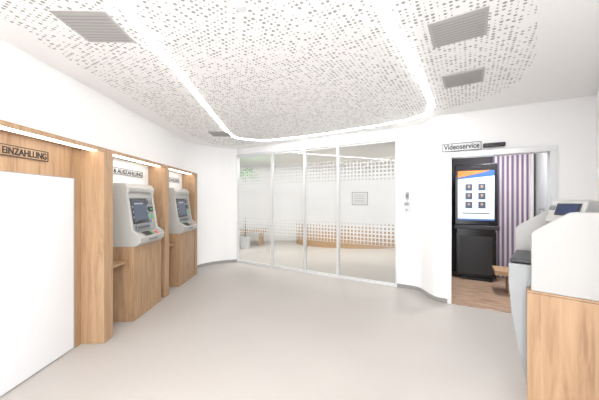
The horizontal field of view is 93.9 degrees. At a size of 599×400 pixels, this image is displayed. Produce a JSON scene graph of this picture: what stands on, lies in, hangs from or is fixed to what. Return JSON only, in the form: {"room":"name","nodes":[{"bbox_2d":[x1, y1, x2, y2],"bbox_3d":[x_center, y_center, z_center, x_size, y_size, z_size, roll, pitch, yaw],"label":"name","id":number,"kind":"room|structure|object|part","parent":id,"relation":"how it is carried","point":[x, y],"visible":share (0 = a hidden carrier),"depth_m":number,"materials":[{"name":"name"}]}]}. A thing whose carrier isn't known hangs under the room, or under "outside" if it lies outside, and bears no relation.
{"room":"bank lobby","nodes":[
{"label":"bank lobby","id":0,"kind":"room"},
{"bbox_2d":[0,38,236,264],"bbox_3d":[-1.937,0.125,2.090,0.934,2.650,9.184,0,0,0],"label":"wall","id":1,"kind":"structure","parent":0,"point":[34,94],"depth_m":3.43,"materials":[{"name":"white paint"}]},
{"bbox_2d":[0,171,74,178],"bbox_3d":[-2.198,-0.211,1.921,0.028,0.007,1.642,0,0,-1],"label":"trim","id":2,"kind":"structure","parent":1,"relation":"attached to","point":[0,171],"depth_m":2.32,"materials":[{"name":"grey plastic"}]},
{"bbox_2d":[0,131,79,177],"bbox_3d":[-2.200,-0.360,1.860,0.021,0.290,1.920,0,0,-1],"label":"header board","id":3,"kind":"object","parent":1,"relation":"attached to","point":[64,161],"visible":0.8,"depth_m":2.40,"materials":[{"name":"brown wood"}]},
{"bbox_2d":[0,143,48,161],"bbox_3d":[-2.192,-0.374,2.240,0.010,0.085,0.410,0,0,-1],"label":"wall sign","id":4,"kind":"object","parent":3,"relation":"attached to","point":[5,149],"visible":1,"depth_m":2.22,"materials":[{"name":"brown wood"}]},
{"bbox_2d":[0,120,103,149],"bbox_3d":[-2.081,-0.515,1.862,0.259,0.020,1.920,0,0,-1],"label":"canopy","id":5,"kind":"object","parent":1,"relation":"attached to","point":[1,121],"visible":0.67,"depth_m":2.23,"materials":[{"name":"brown wood"}]},
{"bbox_2d":[0,126,96,150],"bbox_3d":[-2.051,-0.501,1.863,0.081,0.008,1.900,0,0,-1],"label":"led","id":6,"kind":"object","parent":5,"relation":"attached to","point":[1,127],"visible":0.8,"depth_m":2.23,"materials":[{"name":"white plastic"}]},
{"bbox_2d":[0,123,103,151],"bbox_3d":[-1.959,-0.497,1.865,0.015,0.016,1.920,0,0,-1],"label":"canopy lip","id":7,"kind":"object","parent":5,"relation":"attached to","point":[1,124],"depth_m":2.17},
{"bbox_2d":[74,179,74,346],"bbox_3d":[-2.214,0.613,2.737,0.027,1.654,0.010,0,0,-1],"label":"trim","id":8,"kind":"structure","parent":1,"relation":"attached to","point":[74,179],"depth_m":2.74,"materials":[{"name":"grey plastic"}]},
{"bbox_2d":[113,158,181,188],"bbox_3d":[-2.249,0.472,4.179,0.014,1.955,2.440,0,0,-1],"label":"wall surround","id":9,"kind":"object","parent":1,"relation":"attached to","point":[118,163],"visible":0.04,"depth_m":3.81,"materials":[{"name":"white paint"}]},
{"bbox_2d":[113,260,127,267],"bbox_3d":[-2.129,0.733,3.147,0.185,0.025,0.370,0,0,-1],"label":"shelf","id":10,"kind":"object","parent":9,"relation":"attached to","point":[115,263],"visible":0.29,"depth_m":3.23,"materials":[{"name":"brown wood"}]},
{"bbox_2d":[113,167,142,177],"bbox_3d":[-2.225,-0.355,3.560,0.010,0.080,0.840,0,0,-1],"label":"wall sign","id":11,"kind":"object","parent":9,"relation":"attached to","point":[120,171],"visible":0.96,"depth_m":3.62,"materials":[{"name":"white plastic"}]},
{"bbox_3d":[-2.236,0.472,3.554,0.014,1.955,1.190,0,0,-1],"label":"panel","id":12,"kind":"part","parent":9,"relation":"part of","materials":[{"name":"white paint"}]},
{"bbox_2d":[113,151,164,165],"bbox_3d":[-2.114,-0.515,3.557,0.259,0.020,1.190,0,0,-1],"label":"canopy","id":13,"kind":"object","parent":9,"relation":"attached to","point":[113,151],"visible":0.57,"depth_m":3.53,"materials":[{"name":"brown wood"}]},
{"bbox_2d":[113,154,157,165],"bbox_3d":[-2.084,-0.501,3.557,0.080,0.008,1.170,0,0,-1],"label":"led","id":14,"kind":"object","parent":13,"relation":"attached to","point":[113,154],"visible":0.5,"depth_m":3.52,"materials":[{"name":"white plastic"}]},
{"bbox_2d":[113,152,164,166],"bbox_3d":[-1.992,-0.497,3.559,0.015,0.016,1.190,0,0,-1],"label":"canopy lip","id":15,"kind":"object","parent":13,"relation":"attached to","point":[113,152],"depth_m":3.39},
{"bbox_2d":[169,177,178,182],"bbox_3d":[-2.250,-0.355,4.819,0.009,0.080,0.840,0,0,-1],"label":"wall sign","id":16,"kind":"object","parent":9,"relation":"attached to","point":[175,180],"visible":0.41,"depth_m":5.04,"materials":[{"name":"white plastic"}]},
{"bbox_3d":[-2.262,0.472,4.844,0.014,1.955,1.110,0,0,-1],"label":"panel","id":17,"kind":"part","parent":9,"relation":"part of","materials":[{"name":"white paint"}]},
{"bbox_2d":[169,166,194,173],"bbox_3d":[-2.139,-0.515,4.847,0.259,0.020,1.110,0,0,-1],"label":"canopy","id":18,"kind":"object","parent":9,"relation":"attached to","point":[169,166],"visible":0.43,"depth_m":4.90,"materials":[{"name":"brown wood"}]},
{"bbox_2d":[169,167,194,174],"bbox_3d":[-2.017,-0.497,4.849,0.015,0.016,1.110,0,0,-1],"label":"canopy lip","id":19,"kind":"object","parent":18,"relation":"attached to","point":[169,167],"depth_m":4.81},
{"bbox_2d":[197,259,236,267],"bbox_3d":[-1.939,1.420,6.175,0.203,0.060,1.210,0,0,41],"label":"baseboard","id":20,"kind":"structure","parent":1,"relation":"attached to","point":[233,260],"depth_m":6.35,"materials":[{"name":"grey"}]},
{"bbox_2d":[0,241,526,399],"bbox_3d":[0.900,1.500,3.950,8.200,0.100,13.100,0,0,0],"label":"floor","id":21,"kind":"structure","parent":0,"point":[232,330],"depth_m":2.79,"materials":[{"name":"plastic"}]},
{"bbox_2d":[0,172,73,396],"bbox_3d":[-2.199,0.616,1.916,0.025,1.648,1.632,0,0,-1],"label":"panel","id":22,"kind":"object","parent":21,"relation":"on","point":[37,211],"visible":1,"depth_m":2.32,"materials":[{"name":"white paint"}]},
{"bbox_2d":[74,178,80,347],"bbox_3d":[-2.214,0.618,2.781,0.029,1.665,0.077,0,0,-1],"label":"stile","id":23,"kind":"object","parent":21,"relation":"on","point":[77,180],"visible":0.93,"depth_m":2.77,"materials":[{"name":"brown wood"}]},
{"bbox_2d":[80,148,112,343],"bbox_3d":[-2.101,0.463,2.892,0.259,1.975,0.140,0,0,-1],"label":"wooden partition","id":24,"kind":"object","parent":21,"relation":"on","point":[96,167],"visible":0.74,"depth_m":2.82,"materials":[{"name":"brown wood"}]},
{"bbox_2d":[113,183,164,321],"bbox_3d":[-2.066,0.623,3.683,0.330,1.655,0.700,0,0,-1],"label":"machine","id":25,"kind":"object","parent":21,"relation":"on","point":[137,236],"visible":0.96,"depth_m":3.38,"materials":[{"name":"brown wood"}]},
{"bbox_2d":[127,183,152,192],"bbox_3d":[-2.137,-0.152,3.646,0.179,0.105,0.550,0,0,-1],"label":"hood","id":26,"kind":"object","parent":25,"relation":"attached to","point":[133,188],"depth_m":3.61,"materials":[{"name":"grey plastic"}]},
{"bbox_2d":[148,165,168,297],"bbox_3d":[-2.127,0.463,4.222,0.259,1.975,0.140,0,0,-1],"label":"fin","id":27,"kind":"object","parent":21,"relation":"on","point":[158,176],"visible":0.44,"depth_m":4.15,"materials":[{"name":"brown wood"}]},
{"bbox_2d":[169,188,196,286],"bbox_3d":[-2.092,0.623,5.013,0.330,1.655,0.700,0,0,-1],"label":"machine","id":28,"kind":"object","parent":21,"relation":"on","point":[182,226],"visible":0.94,"depth_m":4.76,"materials":[{"name":"brown wood"}]},
{"bbox_2d":[174,188,187,194],"bbox_3d":[-2.163,-0.152,4.976,0.179,0.105,0.550,0,0,-1],"label":"hood","id":29,"kind":"object","parent":28,"relation":"attached to","point":[178,191],"depth_m":4.93,"materials":[{"name":"grey"}]},
{"bbox_2d":[182,173,196,274],"bbox_3d":[-2.151,0.463,5.471,0.259,1.975,0.140,0,0,-1],"label":"fin","id":30,"kind":"object","parent":21,"relation":"on","point":[189,181],"visible":0.42,"depth_m":5.40,"materials":[{"name":"brown wood"}]},
{"bbox_2d":[240,168,258,248],"bbox_3d":[-1.628,0.253,8.344,1.021,2.394,1.072,0,0,0],"label":"potted ficus","id":31,"kind":"object","parent":21,"relation":"on","point":[245,240],"visible":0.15,"depth_m":8.23,"materials":[{"name":"grey"}]},
{"bbox_2d":[240,236,250,248],"bbox_3d":[-1.620,1.275,8.350,0.340,0.350,0.340,0,0,0],"label":"pot","id":32,"kind":"object","parent":31,"relation":"attached to","point":[244,240],"depth_m":8.22,"materials":[{"name":"grey ceramic"}]},
{"bbox_2d":[240,228,266,244],"bbox_3d":[-1.700,1.200,9.150,1.200,0.500,0.500,0,0,0],"label":"wooden bench","id":33,"kind":"object","parent":21,"relation":"on","point":[261,238],"visible":0.2,"depth_m":8.95,"materials":[{"name":"brown wood"}]},
{"bbox_3d":[-1.700,1.000,9.150,1.200,0.100,0.500,0,0,0],"label":"seat","id":34,"kind":"part","parent":33,"relation":"part of","materials":[{"name":"brown wood"}]},
{"bbox_3d":[-1.250,1.250,9.150,0.100,0.400,0.400,0,0,0],"label":"leg","id":35,"kind":"part","parent":33,"relation":"part of","materials":[{"name":"brown wood"}]},
{"bbox_2d":[237,261,396,286],"bbox_3d":[0.100,1.438,5.619,3.600,0.025,0.081,0,0,31],"label":"track","id":36,"kind":"object","parent":21,"relation":"on","point":[237,261],"visible":0.71,"depth_m":5.35,"materials":[{"name":"silver metal"}]},
{"bbox_2d":[237,157,239,260],"bbox_3d":[-1.431,0.207,6.545,0.020,2.435,0.070,0,0,32],"label":"post","id":37,"kind":"object","parent":36,"relation":"on","point":[238,159],"visible":0.93,"depth_m":6.54,"materials":[{"name":"silver metal"}]},
{"bbox_2d":[238,260,270,265],"bbox_3d":[-1.010,1.413,6.287,0.964,0.025,0.030,0,0,32],"label":"rail","id":38,"kind":"object","parent":36,"relation":"on","point":[238,260],"visible":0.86,"depth_m":6.27,"materials":[{"name":"silver metal"}]},
{"bbox_2d":[239,166,270,236],"bbox_3d":[-1.010,0.210,6.287,0.964,2.380,0.010,0,0,32],"label":"glass","id":39,"kind":"object","parent":38,"relation":"on","point":[254,199],"visible":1,"depth_m":6.27,"materials":[{"name":"glass"}]},
{"bbox_2d":[271,153,273,266],"bbox_3d":[-0.580,0.207,6.024,0.044,2.435,0.070,0,0,31],"label":"post","id":40,"kind":"object","parent":36,"relation":"on","point":[272,154],"visible":0.86,"depth_m":5.99,"materials":[{"name":"silver metal"}]},
{"bbox_2d":[273,265,302,270],"bbox_3d":[-0.235,1.413,5.812,0.766,0.025,0.031,0,0,31],"label":"rail","id":41,"kind":"object","parent":36,"relation":"on","point":[273,265],"visible":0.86,"depth_m":5.81,"materials":[{"name":"silver metal"}]},
{"bbox_2d":[273,164,302,238],"bbox_3d":[-0.235,0.210,5.812,0.766,2.380,0.010,0,0,32],"label":"glass","id":42,"kind":"object","parent":41,"relation":"on","point":[287,197],"visible":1,"depth_m":5.80,"materials":[{"name":"glass"}]},
{"bbox_2d":[303,149,306,271],"bbox_3d":[0.110,0.207,5.601,0.044,2.435,0.070,0,0,31],"label":"post","id":43,"kind":"object","parent":36,"relation":"on","point":[304,150],"visible":1,"depth_m":5.57,"materials":[{"name":"silver metal"}]},
{"bbox_2d":[306,270,336,275],"bbox_3d":[0.418,1.413,5.412,0.678,0.025,0.030,0,0,32],"label":"rail","id":44,"kind":"object","parent":36,"relation":"on","point":[306,270],"visible":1,"depth_m":5.41,"materials":[{"name":"silver metal"}]},
{"bbox_2d":[306,161,336,241],"bbox_3d":[0.418,0.210,5.412,0.678,2.380,0.010,0,0,31],"label":"glass","id":45,"kind":"object","parent":44,"relation":"on","point":[321,197],"visible":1,"depth_m":5.40,"materials":[{"name":"glass"}]},
{"bbox_2d":[337,145,339,276],"bbox_3d":[0.726,0.207,5.223,0.044,2.435,0.070,0,0,31],"label":"post","id":46,"kind":"object","parent":36,"relation":"on","point":[338,147],"visible":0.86,"depth_m":5.20,"materials":[{"name":"silver metal"}]},
{"bbox_2d":[339,275,395,284],"bbox_3d":[1.178,1.413,4.947,1.016,0.025,0.030,0,0,32],"label":"rail","id":47,"kind":"object","parent":36,"relation":"on","point":[339,275],"visible":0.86,"depth_m":4.92,"materials":[{"name":"silver metal"}]},
{"bbox_2d":[339,156,395,246],"bbox_3d":[1.178,0.210,4.947,1.016,2.380,0.010,0,0,32],"label":"glass","id":48,"kind":"object","parent":47,"relation":"on","point":[380,209],"visible":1,"depth_m":4.91,"materials":[{"name":"glass"}]},
{"bbox_2d":[352,192,367,204],"bbox_3d":[1.075,-0.025,4.999,0.290,0.230,0.008,0,0,31],"label":"notice sheet","id":49,"kind":"object","parent":48,"relation":"attached to","point":[358,198],"visible":1,"depth_m":4.99,"materials":[{"name":"grey paper"}]},
{"bbox_2d":[396,139,396,285],"bbox_3d":[1.622,0.207,4.675,0.020,2.435,0.070,0,0,31],"label":"post","id":50,"kind":"object","parent":36,"relation":"on","point":[396,139],"visible":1,"depth_m":4.64,"materials":[{"name":"silver metal"}]},
{"bbox_2d":[296,223,395,248],"bbox_3d":[1.750,1.115,8.933,3.750,0.670,1.289,0,0,0],"label":"wooden bench","id":51,"kind":"object","parent":21,"relation":"on","point":[311,241],"visible":0.29,"depth_m":8.40,"materials":[{"name":"brown wood"}]},
{"bbox_3d":[1.750,0.805,8.933,3.750,0.050,1.289,0,0,0],"label":"seat","id":52,"kind":"part","parent":51,"relation":"part of","materials":[{"name":"brown wood"}]},
{"bbox_2d":[451,271,510,312],"bbox_3d":[3.138,1.446,4.491,1.380,0.008,2.000,0,0,29],"label":"parquet","id":53,"kind":"object","parent":21,"relation":"on","point":[493,295],"visible":0.36,"depth_m":4.27,"materials":[{"name":"brown wood"}]},
{"bbox_2d":[454,163,499,281],"bbox_3d":[3.209,0.396,5.106,0.680,2.092,0.460,0,0,29],"label":"kiosk","id":54,"kind":"object","parent":53,"relation":"on","point":[476,226],"visible":1,"depth_m":5.03,"materials":[{"name":"black metal"}]},
{"bbox_3d":[3.172,0.990,5.040,0.500,0.680,0.010,0,0,29],"label":"column panel","id":55,"kind":"part","parent":54,"relation":"part of","materials":[{"name":"black plastic"}]},
{"bbox_2d":[492,265,509,293],"bbox_3d":[3.318,1.261,4.332,0.530,0.362,0.400,0,0,29],"label":"wooden bench","id":56,"kind":"object","parent":53,"relation":"on","point":[498,270],"visible":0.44,"depth_m":4.30,"materials":[{"name":"brown wood"}]},
{"bbox_3d":[3.318,1.115,4.332,0.530,0.070,0.400,0,0,29],"label":"seat","id":57,"kind":"part","parent":56,"relation":"part of","materials":[{"name":"brown wood"}]},
{"bbox_2d":[531,154,533,217],"bbox_3d":[2.928,0.420,3.525,0.025,2.000,0.030,0,0,29],"label":"stile","id":58,"kind":"object","parent":53,"relation":"on","point":[532,155],"visible":0.36,"depth_m":3.51,"materials":[{"name":"silver metal"}]},
{"bbox_2d":[509,200,598,399],"bbox_3d":[1.766,0.725,1.843,0.593,1.451,0.620,0,0,42],"label":"machine","id":59,"kind":"object","parent":21,"relation":"on","point":[554,264],"visible":1,"depth_m":1.65,"materials":[{"name":"white plastic"}]},
{"bbox_3d":[1.634,0.823,2.016,0.160,0.806,0.540,0,0,42],"label":"door","id":60,"kind":"part","parent":59,"relation":"part of","materials":[{"name":"grey plastic"}]},
{"bbox_2d":[510,250,530,264],"bbox_3d":[1.615,0.405,1.999,0.145,0.030,0.450,0,0,42],"label":"tray","id":61,"kind":"object","parent":59,"relation":"on","point":[520,257],"depth_m":1.88,"materials":[{"name":"black plastic"}]},
{"bbox_2d":[0,0,598,165],"bbox_3d":[0.900,-1.250,3.950,8.200,0.100,13.100,0,0,0],"label":"ceiling","id":62,"kind":"structure","parent":0,"point":[565,65],"depth_m":2.81,"materials":[{"name":"white paint"}]},
{"bbox_2d":[0,0,536,145],"bbox_3d":[0.100,-1.194,1.900,4.200,0.012,8.600,0,0,0],"label":"perforated panel","id":63,"kind":"object","parent":62,"relation":"attached to","point":[282,63],"depth_m":2.33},
{"bbox_2d":[48,9,135,42],"bbox_3d":[-1.395,-1.182,1.920,0.345,0.012,0.345,0,0,-1],"label":"ceiling vent","id":64,"kind":"object","parent":63,"relation":"in","point":[93,25],"depth_m":1.89,"materials":[{"name":"grey metal"}]},
{"bbox_2d":[208,131,231,136],"bbox_3d":[-1.420,-1.182,5.020,0.345,0.012,0.345,0,0,-1],"label":"ceiling vent","id":65,"kind":"object","parent":63,"relation":"in","point":[214,133],"depth_m":4.96,"materials":[{"name":"grey metal"}]},
{"bbox_2d":[235,3,246,11],"bbox_3d":[-0.360,-1.181,1.720,0.070,0.015,0.070,0,0,0],"label":"ceiling spotlight","id":66,"kind":"object","parent":63,"relation":"in","point":[240,7],"depth_m":1.71,"materials":[{"name":"white plastic"}]},
{"bbox_2d":[113,0,432,140],"bbox_3d":[0.238,-1.185,1.894,3.046,0.006,7.390,0,0,0],"label":"led strip","id":67,"kind":"object","parent":63,"relation":"in","point":[379,4],"depth_m":2.29,"materials":[{"name":"white plastic"}]},
{"bbox_2d":[428,5,488,47],"bbox_3d":[1.098,-1.182,1.940,0.345,0.012,0.345,0,0,31],"label":"ceiling vent","id":68,"kind":"object","parent":63,"relation":"in","point":[473,23],"depth_m":1.91,"materials":[{"name":"grey metal"}]},
{"bbox_2d":[442,67,484,88],"bbox_3d":[1.594,-1.182,2.730,0.345,0.012,0.345,0,0,31],"label":"ceiling vent","id":69,"kind":"object","parent":63,"relation":"in","point":[476,75],"depth_m":2.71,"materials":[{"name":"grey metal"}]},
{"bbox_2d":[493,154,530,277],"bbox_3d":[3.885,0.115,5.103,0.640,2.630,0.040,0,0,29],"label":"striped curtain","id":70,"kind":"object","parent":62,"relation":"hanging from","point":[514,171],"visible":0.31,"depth_m":5.11,"materials":[{"name":"purple fabric"}]},
{"bbox_2d":[240,166,393,240],"bbox_3d":[0.900,0.125,10.060,8.200,2.650,0.120,0,0,0],"label":"wall","id":71,"kind":"structure","parent":0,"point":[254,237],"depth_m":10.00,"materials":[{"name":"white paint"}]},
{"bbox_2d":[397,115,447,298],"bbox_3d":[1.930,0.125,4.366,0.242,2.650,0.920,0,0,-28],"label":"wall","id":72,"kind":"structure","parent":0,"point":[421,161],"depth_m":4.35,"materials":[{"name":"white paint"}]},
{"bbox_2d":[236,136,396,156],"bbox_3d":[0.098,-1.030,5.614,3.600,0.040,0.111,0,0,31],"label":"track","id":73,"kind":"object","parent":72,"relation":"attached to","point":[388,138],"visible":0.71,"depth_m":5.34,"materials":[{"name":"white metal"}]},
{"bbox_2d":[238,153,270,157],"bbox_3d":[-1.010,-0.995,6.287,0.964,0.030,0.030,0,0,32],"label":"rail","id":74,"kind":"object","parent":73,"relation":"attached to","point":[267,153],"visible":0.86,"depth_m":6.27,"materials":[{"name":"silver metal"}]},
{"bbox_2d":[273,150,302,153],"bbox_3d":[-0.235,-0.995,5.812,0.766,0.030,0.031,0,0,31],"label":"rail","id":75,"kind":"object","parent":73,"relation":"attached to","point":[294,150],"visible":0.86,"depth_m":5.79,"materials":[{"name":"silver metal"}]},
{"bbox_2d":[306,146,336,150],"bbox_3d":[0.418,-0.995,5.412,0.678,0.030,0.030,0,0,32],"label":"rail","id":76,"kind":"object","parent":73,"relation":"attached to","point":[331,146],"visible":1,"depth_m":5.38,"materials":[{"name":"silver metal"}]},
{"bbox_2d":[339,139,395,146],"bbox_3d":[1.178,-0.995,4.947,1.016,0.030,0.030,0,0,32],"label":"rail","id":77,"kind":"object","parent":73,"relation":"attached to","point":[386,141],"visible":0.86,"depth_m":4.91,"materials":[{"name":"silver metal"}]},
{"bbox_2d":[237,128,396,154],"bbox_3d":[0.114,-1.125,5.669,3.630,0.150,0.121,0,0,31],"label":"header","id":78,"kind":"object","parent":72,"relation":"attached to","point":[386,133],"visible":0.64,"depth_m":5.39,"materials":[{"name":"white paint"}]},
{"bbox_2d":[404,192,409,211],"bbox_3d":[1.752,0.035,4.568,0.095,0.330,0.043,0,0,31],"label":"intercom","id":79,"kind":"object","parent":72,"relation":"attached to","point":[406,203],"depth_m":4.55,"materials":[{"name":"white plastic"}]},
{"bbox_2d":[397,283,446,302],"bbox_3d":[1.894,1.420,4.316,0.153,0.060,0.873,0,0,-28],"label":"baseboard","id":80,"kind":"structure","parent":72,"relation":"attached to","point":[419,289],"depth_m":4.32,"materials":[{"name":"grey"}]},
{"bbox_2d":[447,158,451,303],"bbox_3d":[2.129,0.425,3.976,0.050,2.050,0.150,0,0,29],"label":"door frame","id":81,"kind":"structure","parent":72,"relation":"attached to","point":[449,160],"depth_m":3.92,"materials":[{"name":"white paint"}]},
{"bbox_2d":[452,154,534,271],"bbox_3d":[3.654,0.125,5.406,1.540,2.650,0.100,0,0,29],"label":"wall","id":82,"kind":"object","parent":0,"point":[477,160],"visible":0.02,"depth_m":5.64,"materials":[{"name":"grey"}]},
{"bbox_2d":[448,100,555,152],"bbox_3d":[2.615,-0.930,3.707,1.160,0.540,0.120,0,0,29],"label":"wall","id":83,"kind":"structure","parent":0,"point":[534,124],"depth_m":3.60,"materials":[{"name":"white paint"}]},
{"bbox_2d":[442,141,480,151],"bbox_3d":[2.206,-0.725,3.817,0.460,0.110,0.019,0,0,30],"label":"wall sign","id":84,"kind":"object","parent":83,"relation":"attached to","point":[476,145],"depth_m":3.81,"materials":[{"name":"white plastic"}]},
{"bbox_2d":[483,142,505,147],"bbox_3d":[2.534,-0.718,3.646,0.240,0.055,0.063,0,0,29],"label":"sensor","id":85,"kind":"object","parent":83,"relation":"attached to","point":[496,144],"visible":1,"depth_m":3.62,"materials":[{"name":"black plastic"}]},
{"bbox_2d":[447,145,556,158],"bbox_3d":[2.608,-0.625,3.696,1.160,0.070,0.165,0,0,29],"label":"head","id":86,"kind":"object","parent":83,"relation":"attached to","point":[535,149],"visible":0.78,"depth_m":3.62},
{"bbox_2d":[535,153,546,215],"bbox_3d":[3.803,0.125,4.185,0.080,2.650,1.880,0,0,29],"label":"door","id":87,"kind":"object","parent":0,"point":[540,158],"visible":0.07,"depth_m":4.71,"materials":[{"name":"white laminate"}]},
{"bbox_2d":[556,95,596,200],"bbox_3d":[3.294,0.125,3.324,0.400,2.650,0.120,0,0,29],"label":"wall","id":88,"kind":"structure","parent":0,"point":[576,118],"depth_m":3.28,"materials":[{"name":"white paint"}]},
{"bbox_2d":[547,151,556,210],"bbox_3d":[3.091,0.425,3.433,0.060,2.050,0.150,0,0,29],"label":"door frame","id":89,"kind":"structure","parent":88,"relation":"attached to","point":[552,155],"depth_m":3.38,"materials":[{"name":"silver metal"}]},
{"bbox_2d":[597,91,598,200],"bbox_3d":[1.797,0.125,0.540,1.283,2.650,6.111,0,0,21],"label":"wall","id":90,"kind":"structure","parent":0,"point":[598,91],"depth_m":3.08,"materials":[{"name":"white paint"}]}
]}

